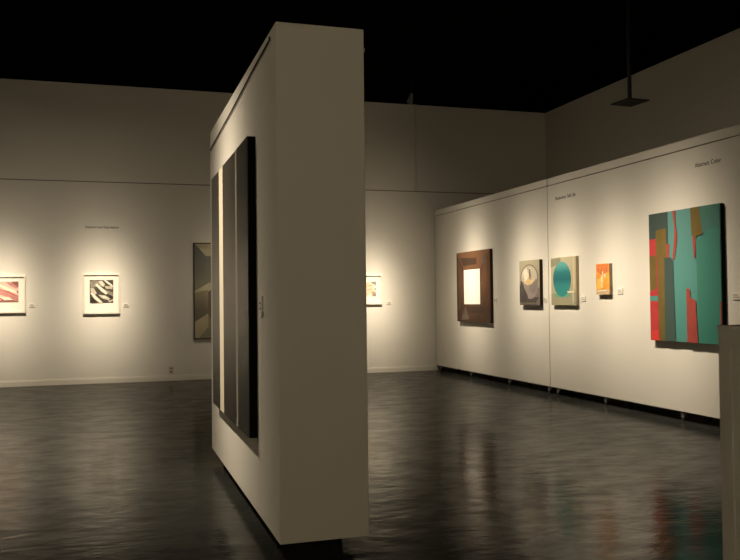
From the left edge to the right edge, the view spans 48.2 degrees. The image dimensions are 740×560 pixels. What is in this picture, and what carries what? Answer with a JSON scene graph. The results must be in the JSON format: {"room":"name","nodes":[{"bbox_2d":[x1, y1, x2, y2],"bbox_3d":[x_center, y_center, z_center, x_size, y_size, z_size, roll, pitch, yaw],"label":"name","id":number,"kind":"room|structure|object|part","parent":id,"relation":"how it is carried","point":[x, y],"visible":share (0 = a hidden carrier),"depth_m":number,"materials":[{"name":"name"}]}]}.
{"room":"museum","nodes":[
{"label":"museum","id":0,"kind":"room"},
{"bbox_2d":[0,78,545,381],"bbox_3d":[-3.616,-0.875,16.074,16.140,5.610,0.200,0,-1,-17],"label":"wall","id":1,"kind":"structure","parent":0,"point":[70,132],"depth_m":15.79,"materials":[{"name":"paint"}]},
{"bbox_2d":[0,276,25,312],"bbox_3d":[-6.649,0.263,14.963,0.790,0.675,0.042,0,-1,-17],"label":"framed print","id":2,"kind":"object","parent":1,"relation":"attached to","point":[12,288],"visible":1,"depth_m":15.01,"materials":[{"name":"beige paper"}]},
{"bbox_2d":[83,274,119,313],"bbox_3d":[-5.017,0.260,15.476,0.655,0.745,0.042,0,-1,-17],"label":"framed print","id":3,"kind":"object","parent":1,"relation":"attached to","point":[101,290],"visible":1,"depth_m":15.47,"materials":[{"name":"beige paper"}]},
{"bbox_2d":[169,366,173,373],"bbox_3d":[-3.798,1.722,15.834,0.100,0.150,0.011,0,-1,-17],"label":"wall outlet","id":4,"kind":"object","parent":1,"relation":"attached to","point":[171,368],"visible":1,"depth_m":15.83,"materials":[{"name":"beige plastic"}]},
{"bbox_2d":[193,243,210,338],"bbox_3d":[-2.727,0.208,16.192,1.420,1.860,0.050,0,-1,-17],"label":"painting","id":5,"kind":"object","parent":1,"relation":"attached to","point":[201,251],"visible":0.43,"depth_m":16.01,"materials":[{"name":"grey"}]},
{"bbox_2d":[0,365,457,387],"bbox_3d":[-3.553,1.873,15.904,15.740,0.105,0.016,0,-1,-17],"label":"baseboard","id":6,"kind":"structure","parent":1,"relation":"attached to","point":[436,367],"depth_m":15.65,"materials":[{"name":"beige paint"}]},
{"bbox_2d":[0,178,493,193],"bbox_3d":[-3.597,-1.846,16.000,15.740,0.015,0.004,0,-1,-17],"label":"trim","id":7,"kind":"structure","parent":1,"relation":"attached to","point":[0,178],"depth_m":15.86,"materials":[{"name":"grey"}]},
{"bbox_2d":[366,275,381,304],"bbox_3d":[-0.076,0.201,17.029,0.680,0.610,0.042,0,-1,-17],"label":"framed print","id":8,"kind":"object","parent":1,"relation":"attached to","point":[373,282],"visible":0.64,"depth_m":17.07,"materials":[{"name":"beige paper"}]},
{"bbox_2d":[414,104,418,190],"bbox_3d":[0.969,-2.790,17.437,0.090,1.820,0.047,0,-1,-17],"label":"conduit","id":9,"kind":"object","parent":1,"relation":"attached to","point":[416,187],"visible":1,"depth_m":17.42,"materials":[{"name":"beige metal"}]},
{"bbox_2d":[0,370,722,559],"bbox_3d":[-0.365,1.744,5.756,16.140,0.200,21.690,0,-1,-17],"label":"floor","id":10,"kind":"structure","parent":0,"point":[461,466],"depth_m":6.96,"materials":[{"name":"concrete"}]},
{"bbox_2d":[209,22,368,544],"bbox_3d":[-0.770,0.102,6.429,0.564,3.125,3.310,0,-1,-17],"label":"wall","id":11,"kind":"structure","parent":10,"relation":"on","point":[301,96],"depth_m":4.87,"materials":[{"name":"paint"}]},
{"bbox_2d":[212,136,257,437],"bbox_3d":[-1.076,0.069,6.407,0.056,1.985,2.020,0,-1,-17],"label":"canvas","id":12,"kind":"object","parent":11,"relation":"attached to","point":[234,290],"visible":1,"depth_m":5.95,"materials":[{"name":"black"}]},
{"bbox_3d":[-1.073,0.069,6.408,0.049,1.985,2.020,0,-1,-17],"label":"frame","id":13,"kind":"part","parent":12,"relation":"part of","materials":[{"name":"black wood"}]},
{"bbox_3d":[-1.064,-1.343,6.424,0.011,0.140,3.101,0,-1,-17],"label":"hanging rail","id":14,"kind":"part","parent":11,"relation":"part of","materials":[{"name":"grey paint"}]},
{"bbox_2d":[259,296,262,314],"bbox_3d":[-0.692,0.160,5.262,0.012,0.120,0.085,0,-1,-17],"label":"card","id":15,"kind":"object","parent":11,"relation":"attached to","point":[260,297],"visible":1,"depth_m":5.24,"materials":[{"name":"beige paper"}]},
{"bbox_2d":[435,124,739,420],"bbox_3d":[3.047,0.094,13.018,0.500,3.372,9.512,0,-1,-17],"label":"wall","id":16,"kind":"structure","parent":10,"relation":"on","point":[602,345],"depth_m":11.73,"materials":[{"name":"paint"}]},
{"bbox_2d":[456,249,493,322],"bbox_3d":[1.955,0.124,15.557,0.063,1.336,1.490,0,-1,-17],"label":"painting","id":17,"kind":"object","parent":16,"relation":"attached to","point":[474,268],"visible":1,"depth_m":15.43,"materials":[{"name":"brown fabric"}]},
{"bbox_3d":[1.960,0.124,15.559,0.052,1.336,1.490,0,-1,-17],"label":"frame","id":18,"kind":"part","parent":17,"relation":"part of","materials":[{"name":"brown fabric"}]},
{"bbox_2d":[519,259,542,304],"bbox_3d":[2.612,0.044,13.453,0.070,0.729,0.670,0,-1,-17],"label":"painting","id":19,"kind":"object","parent":16,"relation":"attached to","point":[530,271],"visible":1,"depth_m":13.37,"materials":[{"name":"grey fabric"}]},
{"bbox_3d":[2.618,0.044,13.455,0.057,0.729,0.670,0,-1,-17],"label":"frame","id":20,"kind":"part","parent":19,"relation":"part of","materials":[{"name":"brown fabric"}]},
{"bbox_2d":[551,256,578,304],"bbox_3d":[2.930,0.017,12.467,0.053,0.724,0.717,0,-1,-17],"label":"painting","id":21,"kind":"object","parent":16,"relation":"attached to","point":[564,270],"visible":1,"depth_m":12.40,"materials":[{"name":"beige fabric"}]},
{"bbox_3d":[2.934,0.017,12.469,0.045,0.724,0.717,0,-1,-17],"label":"frame","id":22,"kind":"part","parent":21,"relation":"part of","materials":[{"name":"beige fabric"}]},
{"bbox_2d":[555,193,574,199],"bbox_3d":[2.946,-1.261,12.491,0.002,0.054,0.576,0,-1,-17],"label":"wall lettering","id":23,"kind":"object","parent":16,"relation":"attached to","point":[569,195],"depth_m":12.54,"materials":[{"name":"grey paint"}]},
{"bbox_2d":[596,263,612,294],"bbox_3d":[3.242,-0.013,11.467,0.058,0.425,0.320,0,-1,-17],"label":"painting","id":24,"kind":"object","parent":16,"relation":"attached to","point":[604,280],"visible":1,"depth_m":11.42,"materials":[{"name":"orange fabric"}]},
{"bbox_2d":[617,288,622,293],"bbox_3d":[3.366,0.146,11.150,0.012,0.080,0.120,0,-1,-17],"label":"card","id":25,"kind":"object","parent":16,"relation":"attached to","point":[619,290],"visible":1,"depth_m":11.14,"materials":[{"name":"beige paper"}]},
{"bbox_2d":[649,203,726,343],"bbox_3d":[3.746,-0.052,9.839,0.071,1.579,1.282,0,-1,-17],"label":"abstract canvas","id":26,"kind":"object","parent":16,"relation":"attached to","point":[687,259],"visible":0.89,"depth_m":9.75,"materials":[{"name":"multicoloured"}]},
{"bbox_3d":[3.752,-0.052,9.841,0.057,1.579,1.282,0,-1,-17],"label":"frame","id":27,"kind":"part","parent":26,"relation":"part of","materials":[{"name":"black fabric"}]},
{"bbox_2d":[695,158,720,166],"bbox_3d":[3.881,-1.349,9.514,0.002,0.051,0.442,0,-1,-17],"label":"wall lettering","id":28,"kind":"object","parent":16,"relation":"attached to","point":[716,160],"depth_m":9.51,"materials":[{"name":"grey paint"}]},
{"bbox_2d":[732,292,739,299],"bbox_3d":[4.017,0.174,9.079,0.012,0.080,0.120,0,-1,-17],"label":"card","id":29,"kind":"object","parent":16,"relation":"attached to","point":[735,295],"visible":1,"depth_m":9.08,"materials":[{"name":"beige paper"}]},
{"bbox_2d":[717,325,739,559],"bbox_3d":[2.333,0.863,2.705,0.154,1.352,3.208,0,-1,-17],"label":"wall","id":30,"kind":"structure","parent":10,"relation":"on","point":[728,335],"depth_m":4.15,"materials":[{"name":"paint"}]},
{"bbox_2d":[0,0,739,112],"bbox_3d":[-0.431,-4.064,5.896,16.140,0.200,21.690,0,-1,-17],"label":"ceiling","id":31,"kind":"structure","parent":0,"point":[538,56],"depth_m":13.12,"materials":[{"name":"black paint"}]},
{"bbox_2d":[407,66,412,103],"bbox_3d":[0.712,-3.433,14.606,0.110,0.666,0.170,0,-1,-17],"label":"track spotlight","id":32,"kind":"object","parent":31,"relation":"hanging from","point":[410,99],"visible":1,"depth_m":14.57,"materials":[{"name":"black metal"}]},
{"bbox_3d":[0.718,-3.494,14.582,0.024,0.545,0.024,0,-1,-17],"label":"stem","id":33,"kind":"part","parent":32,"relation":"part of","materials":[{"name":"black metal"}]},
{"bbox_2d":[610,0,649,106],"bbox_3d":[3.297,-3.073,10.557,0.330,1.640,0.360,0,-1,-21],"label":"pendant light","id":34,"kind":"object","parent":31,"relation":"hanging from","point":[628,102],"visible":1,"depth_m":10.53,"materials":[{"name":"black metal"}]},
{"bbox_3d":[3.306,-2.261,10.537,0.330,0.014,0.360,0,-1,-21],"label":"plate","id":35,"kind":"part","parent":34,"relation":"part of","materials":[{"name":"black metal"}]},
{"bbox_2d":[545,28,739,178],"bbox_3d":[7.205,-1.189,8.214,0.200,5.610,21.290,0,-1,-17],"label":"wall","id":36,"kind":"structure","parent":0,"point":[694,92],"depth_m":14.73,"materials":[{"name":"paint"}]}
]}

